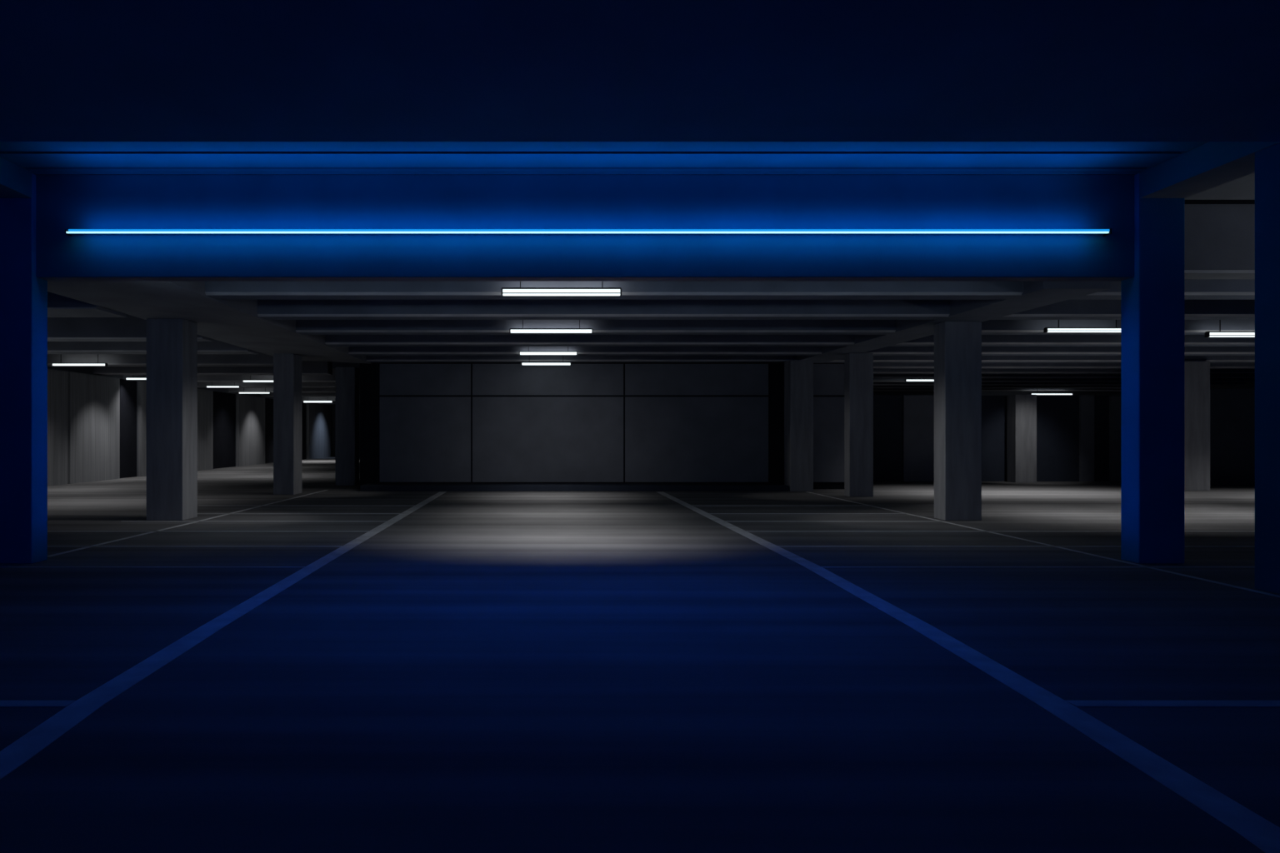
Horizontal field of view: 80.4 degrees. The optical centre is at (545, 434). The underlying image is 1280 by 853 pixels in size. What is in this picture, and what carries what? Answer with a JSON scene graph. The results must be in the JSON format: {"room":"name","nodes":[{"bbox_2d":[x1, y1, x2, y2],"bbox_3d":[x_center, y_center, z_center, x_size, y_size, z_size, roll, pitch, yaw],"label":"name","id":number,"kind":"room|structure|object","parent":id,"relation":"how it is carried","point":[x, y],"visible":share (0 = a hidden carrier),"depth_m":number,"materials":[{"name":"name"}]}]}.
{"room":"parking garage","nodes":[
{"label":"parking garage","id":0,"kind":"room"},
{"bbox_2d":[47,366,331,486],"bbox_3d":[-13.790,-0.450,28.500,0.420,3.700,39.000,0,0,0],"label":"wall","id":1,"kind":"structure","parent":0,"point":[97,424],"depth_m":24.57,"materials":[{"name":"concrete"}]},
{"bbox_2d":[331,404,359,456],"bbox_3d":[-8.850,-0.450,48.150,9.700,3.700,0.300,0,0,0],"label":"wall","id":2,"kind":"structure","parent":0,"point":[332,405],"depth_m":48.01,"materials":[{"name":"concrete"}]},
{"bbox_2d":[126,314,744,374],"bbox_3d":[6.150,-2.750,28.900,40.300,0.900,38.800,0,0,0],"label":"ceiling","id":3,"kind":"structure","parent":0,"point":[335,364],"depth_m":23.93,"materials":[{"name":"concrete"}]},
{"bbox_2d":[51,354,107,366],"bbox_3d":[-12.000,-2.035,19.300,1.400,0.530,0.080,0,0,0],"label":"ceiling lamp","id":4,"kind":"object","parent":3,"relation":"hanging from","point":[61,363],"visible":0.94,"depth_m":19.27,"materials":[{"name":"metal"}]},
{"bbox_2d":[47,291,126,317],"bbox_3d":[-10.150,-2.075,11.400,7.100,0.450,0.800,0,0,0],"label":"ceiling beam","id":5,"kind":"structure","parent":3,"relation":"attached to","point":[58,306],"depth_m":11.13,"materials":[{"name":"grey concrete"}]},
{"bbox_2d":[47,315,212,341],"bbox_3d":[-10.150,-2.075,14.625,7.100,0.450,0.450,0,0,0],"label":"ceiling beam","id":6,"kind":"structure","parent":3,"relation":"attached to","point":[130,328],"depth_m":14.40,"materials":[{"name":"grey concrete"}]},
{"bbox_2d":[125,375,146,379],"bbox_3d":[-12.850,-2.035,24.200,1.390,0.530,0.080,0,0,0],"label":"ceiling lamp","id":7,"kind":"object","parent":3,"relation":"hanging from","point":[132,377],"visible":0.44,"depth_m":24.17,"materials":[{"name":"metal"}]},
{"bbox_2d":[47,339,258,354],"bbox_3d":[-10.150,-2.075,16.900,7.100,0.450,0.600,0,0,0],"label":"ceiling beam","id":8,"kind":"structure","parent":3,"relation":"attached to","point":[216,347],"depth_m":16.60,"materials":[{"name":"grey concrete"}]},
{"bbox_2d":[47,352,273,366],"bbox_3d":[-10.150,-2.075,20.000,7.100,0.450,0.600,0,0,0],"label":"ceiling beam","id":9,"kind":"structure","parent":3,"relation":"attached to","point":[260,359],"depth_m":19.70,"materials":[{"name":"grey concrete"}]},
{"bbox_2d":[47,280,370,364],"bbox_3d":[-5.550,-2.055,13.855,2.100,0.450,10.890,0,0,0],"label":"girder","id":10,"kind":"object","parent":3,"relation":"attached to","point":[237,322],"visible":0.47,"depth_m":11.51,"materials":[{"name":"grey concrete"}]},
{"bbox_2d":[93,360,332,374],"bbox_3d":[-10.150,-2.075,22.950,7.100,0.450,0.500,0,0,0],"label":"ceiling beam","id":11,"kind":"structure","parent":3,"relation":"attached to","point":[308,367],"depth_m":22.70,"materials":[{"name":"grey concrete"}]},
{"bbox_2d":[205,382,239,388],"bbox_3d":[-12.000,-2.025,27.900,1.240,0.550,0.080,0,0,0],"label":"ceiling lamp","id":12,"kind":"object","parent":3,"relation":"hanging from","point":[212,386],"visible":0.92,"depth_m":27.87,"materials":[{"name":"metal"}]},
{"bbox_2d":[238,387,270,394],"bbox_3d":[-12.350,-2.020,31.800,1.340,0.560,0.080,0,0,0],"label":"ceiling lamp","id":13,"kind":"object","parent":3,"relation":"hanging from","point":[243,392],"visible":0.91,"depth_m":31.77,"materials":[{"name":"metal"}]},
{"bbox_2d":[242,375,273,382],"bbox_3d":[-9.400,-2.035,25.300,1.640,0.530,0.080,0,0,0],"label":"ceiling lamp","id":14,"kind":"object","parent":3,"relation":"hanging from","point":[250,380],"visible":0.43,"depth_m":25.27,"materials":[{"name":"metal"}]},
{"bbox_2d":[197,368,334,382],"bbox_3d":[-10.150,-2.075,26.150,7.100,0.450,0.500,0,0,0],"label":"ceiling beam","id":15,"kind":"structure","parent":3,"relation":"attached to","point":[201,378],"depth_m":25.90,"materials":[{"name":"grey concrete"}]},
{"bbox_2d":[197,375,359,387],"bbox_3d":[-10.150,-2.075,29.150,7.100,0.450,0.500,0,0,0],"label":"ceiling beam","id":16,"kind":"structure","parent":3,"relation":"attached to","point":[199,384],"depth_m":28.90,"materials":[{"name":"grey concrete"}]},
{"bbox_2d":[228,387,359,392],"bbox_3d":[-10.150,-2.075,32.650,7.100,0.450,0.500,0,0,0],"label":"ceiling beam","id":17,"kind":"structure","parent":3,"relation":"attached to","point":[230,389],"depth_m":32.40,"materials":[{"name":"grey concrete"}]},
{"bbox_2d":[260,392,359,396],"bbox_3d":[-10.150,-2.075,36.250,7.100,0.450,0.500,0,0,0],"label":"ceiling beam","id":18,"kind":"structure","parent":3,"relation":"attached to","point":[303,394],"depth_m":36.00,"materials":[{"name":"grey concrete"}]},
{"bbox_2d":[303,396,332,403],"bbox_3d":[-12.000,-1.995,39.500,1.540,0.610,0.080,0,0,0],"label":"ceiling lamp","id":19,"kind":"object","parent":3,"relation":"hanging from","point":[307,401],"visible":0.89,"depth_m":39.47,"materials":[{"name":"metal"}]},
{"bbox_2d":[301,396,359,400],"bbox_3d":[-10.150,-2.075,40.750,7.100,0.450,0.500,0,0,0],"label":"ceiling beam","id":20,"kind":"structure","parent":3,"relation":"attached to","point":[303,398],"depth_m":40.50,"materials":[{"name":"grey concrete"}]},
{"bbox_2d":[317,400,359,404],"bbox_3d":[-10.150,-2.075,45.250,7.100,0.450,0.500,0,0,0],"label":"ceiling beam","id":21,"kind":"structure","parent":3,"relation":"attached to","point":[333,402],"depth_m":45.00,"materials":[{"name":"grey concrete"}]},
{"bbox_2d":[520,361,571,365],"bbox_3d":[0.010,-2.010,18.600,1.240,0.580,0.080,0,0,0],"label":"ceiling lamp","id":22,"kind":"object","parent":3,"relation":"hanging from","point":[522,362],"visible":0.89,"depth_m":18.57,"materials":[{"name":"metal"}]},
{"bbox_2d":[519,346,577,355],"bbox_3d":[0.056,-2.050,16.950,1.320,0.500,0.080,0,0,0],"label":"ceiling lamp","id":23,"kind":"object","parent":3,"relation":"hanging from","point":[521,352],"visible":0.9,"depth_m":16.92,"materials":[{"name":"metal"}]},
{"bbox_2d":[509,320,593,334],"bbox_3d":[0.095,-2.050,13.300,1.480,0.500,0.080,0,0,0],"label":"ceiling lamp","id":24,"kind":"object","parent":3,"relation":"hanging from","point":[522,330],"visible":0.91,"depth_m":13.27,"materials":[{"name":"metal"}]},
{"bbox_2d":[500,280,621,296],"bbox_3d":[0.200,-2.040,9.600,1.540,0.520,0.080,0,0,0],"label":"ceiling lamp","id":25,"kind":"object","parent":3,"relation":"hanging from","point":[520,291],"visible":0.94,"depth_m":9.57,"materials":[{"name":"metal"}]},
{"bbox_2d":[366,355,797,362],"bbox_3d":[0.900,-2.075,18.975,10.800,0.450,0.350,0,0,0],"label":"ceiling beam","id":26,"kind":"structure","parent":3,"relation":"attached to","point":[369,358],"depth_m":18.80,"materials":[{"name":"concrete"}]},
{"bbox_2d":[348,346,822,355],"bbox_3d":[0.900,-2.075,17.275,10.800,0.450,0.350,0,0,0],"label":"ceiling beam","id":27,"kind":"structure","parent":3,"relation":"attached to","point":[354,351],"depth_m":17.10,"materials":[{"name":"concrete"}]},
{"bbox_2d":[325,335,854,346],"bbox_3d":[0.900,-2.075,15.475,10.800,0.450,0.350,0,0,0],"label":"ceiling beam","id":28,"kind":"structure","parent":3,"relation":"attached to","point":[330,340],"depth_m":15.30,"materials":[{"name":"concrete"}]},
{"bbox_2d":[295,320,895,334],"bbox_3d":[0.900,-2.075,13.675,10.800,0.450,0.350,0,0,0],"label":"ceiling beam","id":29,"kind":"structure","parent":3,"relation":"attached to","point":[302,327],"depth_m":13.50,"materials":[{"name":"concrete"}]},
{"bbox_2d":[257,300,949,319],"bbox_3d":[0.900,-2.075,11.875,10.800,0.450,0.350,0,0,0],"label":"ceiling beam","id":30,"kind":"structure","parent":3,"relation":"attached to","point":[267,309],"depth_m":11.70,"materials":[{"name":"concrete"}]},
{"bbox_2d":[205,280,1023,299],"bbox_3d":[0.900,-2.075,10.075,10.800,0.450,0.350,0,0,0],"label":"ceiling beam","id":31,"kind":"structure","parent":3,"relation":"attached to","point":[218,290],"depth_m":9.90,"materials":[{"name":"concrete"}]},
{"bbox_2d":[905,379,934,381],"bbox_3d":[12.600,-2.035,24.900,1.340,0.530,0.080,0,0,0],"label":"ceiling lamp","id":32,"kind":"object","parent":3,"relation":"hanging from","point":[906,380],"visible":0.51,"depth_m":24.87,"materials":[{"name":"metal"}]},
{"bbox_2d":[745,280,1109,363],"bbox_3d":[6.725,-2.065,16.750,0.850,0.430,14.500,0,0,0],"label":"girder","id":33,"kind":"object","parent":3,"relation":"attached to","point":[1036,294],"visible":0.29,"depth_m":11.37,"materials":[{"name":"concrete"}]},
{"bbox_2d":[873,385,1120,389],"bbox_3d":[16.575,-2.075,29.875,18.850,0.450,0.350,0,0,0],"label":"ceiling beam","id":34,"kind":"structure","parent":3,"relation":"attached to","point":[874,387],"depth_m":29.71,"materials":[{"name":"concrete"}]},
{"bbox_2d":[873,389,1120,391],"bbox_3d":[16.575,-2.075,31.675,18.850,0.450,0.350,0,0,0],"label":"ceiling beam","id":35,"kind":"structure","parent":3,"relation":"attached to","point":[874,390],"depth_m":31.51,"materials":[{"name":"concrete"}]},
{"bbox_2d":[824,355,1254,363],"bbox_3d":[16.575,-2.075,19.075,18.850,0.450,0.350,0,0,0],"label":"ceiling beam","id":36,"kind":"structure","parent":3,"relation":"attached to","point":[877,359],"depth_m":18.90,"materials":[{"name":"concrete"}]},
{"bbox_2d":[1030,389,1073,394],"bbox_3d":[21.000,-1.975,31.150,1.740,0.650,0.080,0,0,0],"label":"ceiling lamp","id":37,"kind":"object","parent":3,"relation":"hanging from","point":[1037,393],"visible":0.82,"depth_m":31.12,"materials":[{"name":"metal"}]},
{"bbox_2d":[863,346,1254,355],"bbox_3d":[16.575,-2.075,17.275,18.850,0.450,0.350,0,0,0],"label":"ceiling beam","id":38,"kind":"structure","parent":3,"relation":"attached to","point":[887,351],"depth_m":17.10,"materials":[{"name":"concrete"}]},
{"bbox_2d":[873,382,1244,385],"bbox_3d":[16.575,-2.075,28.075,18.850,0.450,0.350,0,0,0],"label":"ceiling beam","id":39,"kind":"structure","parent":3,"relation":"attached to","point":[874,383],"depth_m":27.90,"materials":[{"name":"concrete"}]},
{"bbox_2d":[873,363,1254,369],"bbox_3d":[16.575,-2.075,20.875,18.850,0.450,0.350,0,0,0],"label":"ceiling beam","id":40,"kind":"structure","parent":3,"relation":"attached to","point":[876,366],"depth_m":20.70,"materials":[{"name":"concrete"}]},
{"bbox_2d":[873,369,1254,374],"bbox_3d":[16.575,-2.075,22.675,18.850,0.450,0.350,0,0,0],"label":"ceiling beam","id":41,"kind":"structure","parent":3,"relation":"attached to","point":[875,371],"depth_m":22.50,"materials":[{"name":"concrete"}]},
{"bbox_2d":[873,374,1254,378],"bbox_3d":[16.575,-2.075,24.475,18.850,0.450,0.350,0,0,0],"label":"ceiling beam","id":42,"kind":"structure","parent":3,"relation":"attached to","point":[875,376],"depth_m":24.30,"materials":[{"name":"concrete"}]},
{"bbox_2d":[873,378,1254,382],"bbox_3d":[16.575,-2.075,26.275,18.850,0.450,0.350,0,0,0],"label":"ceiling beam","id":43,"kind":"structure","parent":3,"relation":"attached to","point":[875,380],"depth_m":26.10,"materials":[{"name":"concrete"}]},
{"bbox_2d":[889,335,1254,346],"bbox_3d":[16.575,-2.075,15.475,18.850,0.450,0.350,0,0,0],"label":"ceiling beam","id":44,"kind":"structure","parent":3,"relation":"attached to","point":[987,340],"depth_m":15.30,"materials":[{"name":"concrete"}]},
{"bbox_2d":[1043,320,1120,332],"bbox_3d":[9.460,-2.045,13.100,1.480,0.510,0.080,0,0,0],"label":"ceiling lamp","id":45,"kind":"object","parent":3,"relation":"hanging from","point":[1058,329],"visible":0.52,"depth_m":13.07,"materials":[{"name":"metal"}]},
{"bbox_2d":[981,320,1254,334],"bbox_3d":[16.575,-2.075,13.675,18.850,0.450,0.350,0,0,0],"label":"ceiling beam","id":46,"kind":"structure","parent":3,"relation":"attached to","point":[990,327],"depth_m":13.50,"materials":[{"name":"concrete"}]},
{"bbox_2d":[991,300,1254,319],"bbox_3d":[16.575,-2.075,11.875,18.850,0.450,0.350,0,0,0],"label":"ceiling beam","id":47,"kind":"structure","parent":3,"relation":"attached to","point":[1067,309],"depth_m":11.70,"materials":[{"name":"concrete"}]},
{"bbox_2d":[1069,279,1254,299],"bbox_3d":[16.575,-2.075,10.075,18.850,0.450,0.350,0,0,0],"label":"ceiling beam","id":48,"kind":"structure","parent":3,"relation":"attached to","point":[1194,289],"depth_m":9.90,"materials":[{"name":"concrete"}]},
{"bbox_2d":[1184,204,1254,279],"bbox_3d":[10.750,-2.408,9.300,30.500,0.875,0.400,0,0,0],"label":"ceiling beam","id":49,"kind":"structure","parent":3,"relation":"attached to","point":[1219,239],"depth_m":9.10,"materials":[{"name":"grey concrete"}]},
{"bbox_2d":[1205,320,1254,337],"bbox_3d":[12.450,-2.015,13.280,1.500,0.570,0.080,0,0,0],"label":"ceiling lamp","id":50,"kind":"object","parent":3,"relation":"hanging from","point":[1207,334],"visible":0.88,"depth_m":13.25,"materials":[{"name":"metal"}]},
{"bbox_2d":[39,174,1129,174],"bbox_3d":[6.150,-3.065,7.830,40.300,0.270,2.540,0,0,0],"label":"ceiling","id":51,"kind":"structure","parent":0,"point":[39,174],"depth_m":8.44,"materials":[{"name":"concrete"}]},
{"bbox_2d":[35,175,1134,280],"bbox_3d":[0.430,-2.283,8.295,12.000,1.125,0.210,0,0,0],"label":"beam","id":52,"kind":"structure","parent":0,"point":[62,202],"depth_m":8.19,"materials":[{"name":"blue paint"}]},
{"bbox_2d":[65,228,1111,236],"bbox_3d":[0.458,-2.197,8.137,11.285,0.056,0.105,0,0,0],"label":"light strip","id":53,"kind":"object","parent":52,"relation":"attached to","point":[71,232],"visible":1,"depth_m":8.09,"materials":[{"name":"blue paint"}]},
{"bbox_2d":[31,171,1139,174],"bbox_3d":[0.430,-2.860,8.155,12.000,0.030,0.070,0,0,0],"label":"ceiling beam","id":54,"kind":"structure","parent":0,"point":[34,172],"depth_m":8.14,"materials":[{"name":"blue paint"}]},
{"bbox_2d":[25,167,1146,171],"bbox_3d":[0.430,-2.860,8.065,12.000,0.030,0.070,0,0,0],"label":"ceiling beam","id":55,"kind":"structure","parent":0,"point":[30,169],"depth_m":8.04,"materials":[{"name":"blue paint"}]},
{"bbox_2d":[0,151,1180,167],"bbox_3d":[0.430,-2.860,7.782,12.000,0.030,0.385,0,0,0],"label":"ceiling beam","id":56,"kind":"structure","parent":0,"point":[23,159],"depth_m":7.75,"materials":[{"name":"blue paint"}]},
{"bbox_2d":[360,363,844,489],"bbox_3d":[1.730,-0.225,21.650,13.060,3.250,4.700,0,0,0],"label":"wall","id":57,"kind":"structure","parent":0,"point":[420,422],"depth_m":19.30,"materials":[{"name":"concrete"}]},
{"bbox_2d":[0,141,1207,151],"bbox_3d":[0.430,-2.860,7.043,12.000,0.030,0.965,0,0,0],"label":"ceiling beam","id":58,"kind":"structure","parent":0,"point":[4,146],"depth_m":7.35,"materials":[{"name":"blue paint"}]},
{"bbox_2d":[0,456,1279,852],"bbox_3d":[6.150,1.500,22.150,40.300,0.200,52.300,0,0,0],"label":"floor","id":59,"kind":"structure","parent":0,"point":[482,672],"depth_m":4.40,"materials":[{"name":"concrete"}]},
{"bbox_2d":[0,173,47,564],"bbox_3d":[-5.885,-0.723,8.260,0.630,4.245,0.260,0,0,0],"label":"column","id":60,"kind":"structure","parent":59,"relation":"on","point":[23,296],"depth_m":8.13,"materials":[{"name":"blue paint"}]},
{"bbox_2d":[0,156,31,198],"bbox_3d":[-5.885,-2.705,7.345,0.630,0.280,1.570,0,0,0],"label":"beam","id":61,"kind":"structure","parent":60,"relation":"attached to","point":[15,181],"depth_m":7.90,"materials":[{"name":"blue paint"}]},
{"bbox_2d":[0,566,304,567],"bbox_3d":[-6.275,1.398,7.930,7.451,0.004,0.050,0,0,0],"label":"stall line","id":62,"kind":"object","parent":59,"relation":"on","point":[0,567],"visible":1,"depth_m":7.93,"materials":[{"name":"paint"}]},
{"bbox_2d":[146,318,197,520],"bbox_3d":[-6.220,-0.250,12.490,0.600,3.300,0.520,0,0,0],"label":"concrete column","id":63,"kind":"structure","parent":59,"relation":"on","point":[172,343],"depth_m":12.23,"materials":[{"name":"grey concrete"}]},
{"bbox_2d":[47,490,327,557],"bbox_3d":[-5.613,1.398,13.800,0.114,0.004,10.402,0,0,1],"label":"line","id":64,"kind":"object","parent":59,"relation":"on","point":[71,551],"visible":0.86,"depth_m":11.07,"materials":[{"name":"white paint"}]},
{"bbox_2d":[47,545,342,546],"bbox_3d":[-6.279,1.398,9.400,7.442,0.004,0.060,0,0,0],"label":"line","id":65,"kind":"object","parent":59,"relation":"on","point":[47,546],"visible":0.56,"depth_m":9.41,"materials":[{"name":"paint"}]},
{"bbox_2d":[47,530,369,531],"bbox_3d":[-6.283,1.398,10.860,7.434,0.004,0.070,0,0,0],"label":"line","id":66,"kind":"object","parent":59,"relation":"on","point":[47,531],"visible":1,"depth_m":10.88,"materials":[{"name":"paint"}]},
{"bbox_2d":[0,491,446,779],"bbox_3d":[-2.447,1.398,10.298,0.295,0.004,16.207,0,0,-1],"label":"line","id":67,"kind":"object","parent":59,"relation":"on","point":[21,751],"depth_m":4.42,"materials":[{"name":"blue paint"}]},
{"bbox_2d":[122,520,386,521],"bbox_3d":[-4.712,1.398,12.120,4.276,0.004,0.070,0,0,0],"label":"line","id":68,"kind":"object","parent":59,"relation":"on","point":[122,521],"visible":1,"depth_m":12.14,"materials":[{"name":"paint"}]},
{"bbox_2d":[273,353,301,494],"bbox_3d":[-6.120,-0.250,17.800,0.480,3.300,0.600,0,0,0],"label":"concrete column","id":69,"kind":"structure","parent":59,"relation":"on","point":[287,367],"depth_m":17.50,"materials":[{"name":"grey concrete"}]},
{"bbox_2d":[197,513,400,514],"bbox_3d":[-4.715,1.398,13.300,4.269,0.004,0.080,0,0,0],"label":"line","id":70,"kind":"object","parent":59,"relation":"on","point":[197,513],"visible":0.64,"depth_m":13.29,"materials":[{"name":"paint"}]},
{"bbox_2d":[335,367,359,485],"bbox_3d":[-5.530,-0.235,20.910,0.540,3.270,0.500,0,0,0],"label":"concrete column","id":71,"kind":"structure","parent":59,"relation":"on","point":[347,379],"depth_m":20.66,"materials":[{"name":"grey concrete"}]},
{"bbox_2d":[360,483,788,491],"bbox_3d":[0.700,1.325,18.925,10.600,0.150,0.750,0,0,0],"label":"kerb","id":72,"kind":"object","parent":59,"relation":"on","point":[368,487],"visible":1,"depth_m":18.55,"materials":[{"name":"grey concrete"}]},
{"bbox_2d":[784,360,813,491],"bbox_3d":[6.335,-0.225,18.800,0.570,3.250,0.500,0,0,0],"label":"concrete column","id":73,"kind":"structure","parent":59,"relation":"on","point":[798,374],"depth_m":18.55,"materials":[{"name":"grey concrete"}]},
{"bbox_2d":[709,513,904,514],"bbox_3d":[4.650,1.398,13.300,3.500,0.004,0.080,0,0,0],"label":"line","id":74,"kind":"object","parent":59,"relation":"on","point":[709,513],"visible":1,"depth_m":13.29,"materials":[{"name":"paint"}]},
{"bbox_2d":[725,520,939,521],"bbox_3d":[4.652,1.398,12.120,3.496,0.004,0.070,0,0,0],"label":"line","id":75,"kind":"object","parent":59,"relation":"on","point":[725,521],"visible":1,"depth_m":12.14,"materials":[{"name":"paint"}]},
{"bbox_2d":[844,353,873,496],"bbox_3d":[7.130,-0.225,17.090,0.540,3.250,0.300,0,0,0],"label":"concrete column","id":76,"kind":"structure","parent":59,"relation":"on","point":[858,367],"depth_m":16.94,"materials":[{"name":"grey concrete"}]},
{"bbox_2d":[934,321,981,520],"bbox_3d":[6.810,-0.225,12.410,0.600,3.250,0.360,0,0,0],"label":"concrete column","id":77,"kind":"structure","parent":59,"relation":"on","point":[957,345],"depth_m":12.23,"materials":[{"name":"grey concrete"}]},
{"bbox_2d":[655,491,1279,852],"bbox_3d":[2.739,1.398,10.191,0.456,0.004,16.421,0,0,1],"label":"line","id":78,"kind":"object","parent":59,"relation":"on","point":[1258,831],"depth_m":3.58,"materials":[{"name":"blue paint"}]},
{"bbox_2d":[745,530,1254,531],"bbox_3d":[6.705,1.398,10.860,7.591,0.004,0.070,0,0,0],"label":"line","id":79,"kind":"object","parent":59,"relation":"on","point":[746,531],"visible":0.64,"depth_m":10.88,"materials":[{"name":"paint"}]},
{"bbox_2d":[777,545,1254,546],"bbox_3d":[6.707,1.398,9.400,7.585,0.004,0.060,0,0,0],"label":"line","id":80,"kind":"object","parent":59,"relation":"on","point":[777,546],"visible":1,"depth_m":9.41,"materials":[{"name":"paint"}]},
{"bbox_2d":[1006,395,1036,482],"bbox_3d":[14.060,0.110,22.160,0.620,2.580,0.420,0,0,0],"label":"concrete column","id":81,"kind":"structure","parent":59,"relation":"on","point":[1021,409],"depth_m":21.95,"materials":[{"name":"grey concrete"}]},
{"bbox_2d":[821,566,1254,567],"bbox_3d":[6.709,1.398,7.930,7.582,0.004,0.050,0,0,0],"label":"stall line","id":82,"kind":"object","parent":59,"relation":"on","point":[822,567],"visible":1,"depth_m":7.93,"materials":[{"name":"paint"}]},
{"bbox_2d":[805,491,1279,597],"bbox_3d":[6.378,1.398,11.450,0.097,0.004,13.901,0,0,0],"label":"line","id":83,"kind":"object","parent":59,"relation":"on","point":[1180,574],"visible":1,"depth_m":8.63,"materials":[{"name":"white paint"}]},
{"bbox_2d":[1120,173,1184,564],"bbox_3d":[6.680,-0.723,8.260,0.500,4.245,0.260,0,0,0],"label":"column","id":84,"kind":"structure","parent":59,"relation":"on","point":[1152,301],"depth_m":8.13,"materials":[{"name":"blue paint"}]},
{"bbox_2d":[1139,141,1279,198],"bbox_3d":[6.680,-2.705,7.345,0.500,0.280,1.570,0,0,0],"label":"beam","id":85,"kind":"structure","parent":84,"relation":"attached to","point":[1209,165],"depth_m":7.47,"materials":[{"name":"blue paint"}]},
{"bbox_2d":[1184,360,1209,490],"bbox_3d":[16.330,-0.225,19.050,0.660,3.250,0.500,0,0,0],"label":"concrete column","id":86,"kind":"structure","parent":59,"relation":"on","point":[1197,373],"depth_m":18.80,"materials":[{"name":"grey concrete"}]},
{"bbox_2d":[1255,142,1279,594],"bbox_3d":[6.730,-0.583,6.510,0.600,3.965,0.600,0,0,0],"label":"column","id":87,"kind":"structure","parent":59,"relation":"on","point":[1267,160],"depth_m":6.69,"materials":[{"name":"blue paint"}]},
{"bbox_2d":[0,0,1279,141],"bbox_3d":[6.150,-2.882,1.280,40.300,0.635,10.560,0,0,0],"label":"ceiling","id":88,"kind":"structure","parent":0,"point":[71,70],"depth_m":5.24,"materials":[{"name":"blue paint"}]},
{"bbox_2d":[873,395,1120,481],"bbox_3d":[17.130,0.110,22.560,17.740,2.580,0.280,0,0,0],"label":"wall","id":89,"kind":"structure","parent":0,"point":[1078,437],"depth_m":22.50,"materials":[{"name":"concrete"}]},
{"bbox_2d":[873,391,1120,395],"bbox_3d":[10.850,-0.450,33.650,30.300,3.700,0.300,0,0,0],"label":"ceiling beam","id":90,"kind":"structure","parent":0,"point":[875,393],"depth_m":33.50,"materials":[{"name":"concrete"}]},
{"bbox_2d":[1130,141,1254,199],"bbox_3d":[16.215,-2.855,7.830,19.570,0.020,2.540,0,0,0],"label":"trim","id":91,"kind":"structure","parent":0,"point":[1243,187],"depth_m":8.75,"materials":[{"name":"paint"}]},
{"bbox_2d":[1184,200,1254,204],"bbox_3d":[16.465,-2.822,9.085,19.070,0.045,0.030,0,0,0],"label":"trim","id":92,"kind":"structure","parent":91,"relation":"attached to","point":[1186,202],"depth_m":9.07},
{"bbox_2d":[1210,389,1254,485],"bbox_3d":[19.080,0.070,20.600,4.840,2.660,0.200,0,0,0],"label":"wall","id":93,"kind":"structure","parent":0,"point":[1232,411],"depth_m":20.50,"materials":[{"name":"grey concrete"}]},
{"bbox_2d":[1210,382,1254,389],"bbox_3d":[26.150,-0.450,28.500,0.300,3.700,39.000,0,0,0],"label":"wall","id":94,"kind":"structure","parent":0,"point":[1247,385],"depth_m":28.18,"materials":[{"name":"concrete"}]}
]}

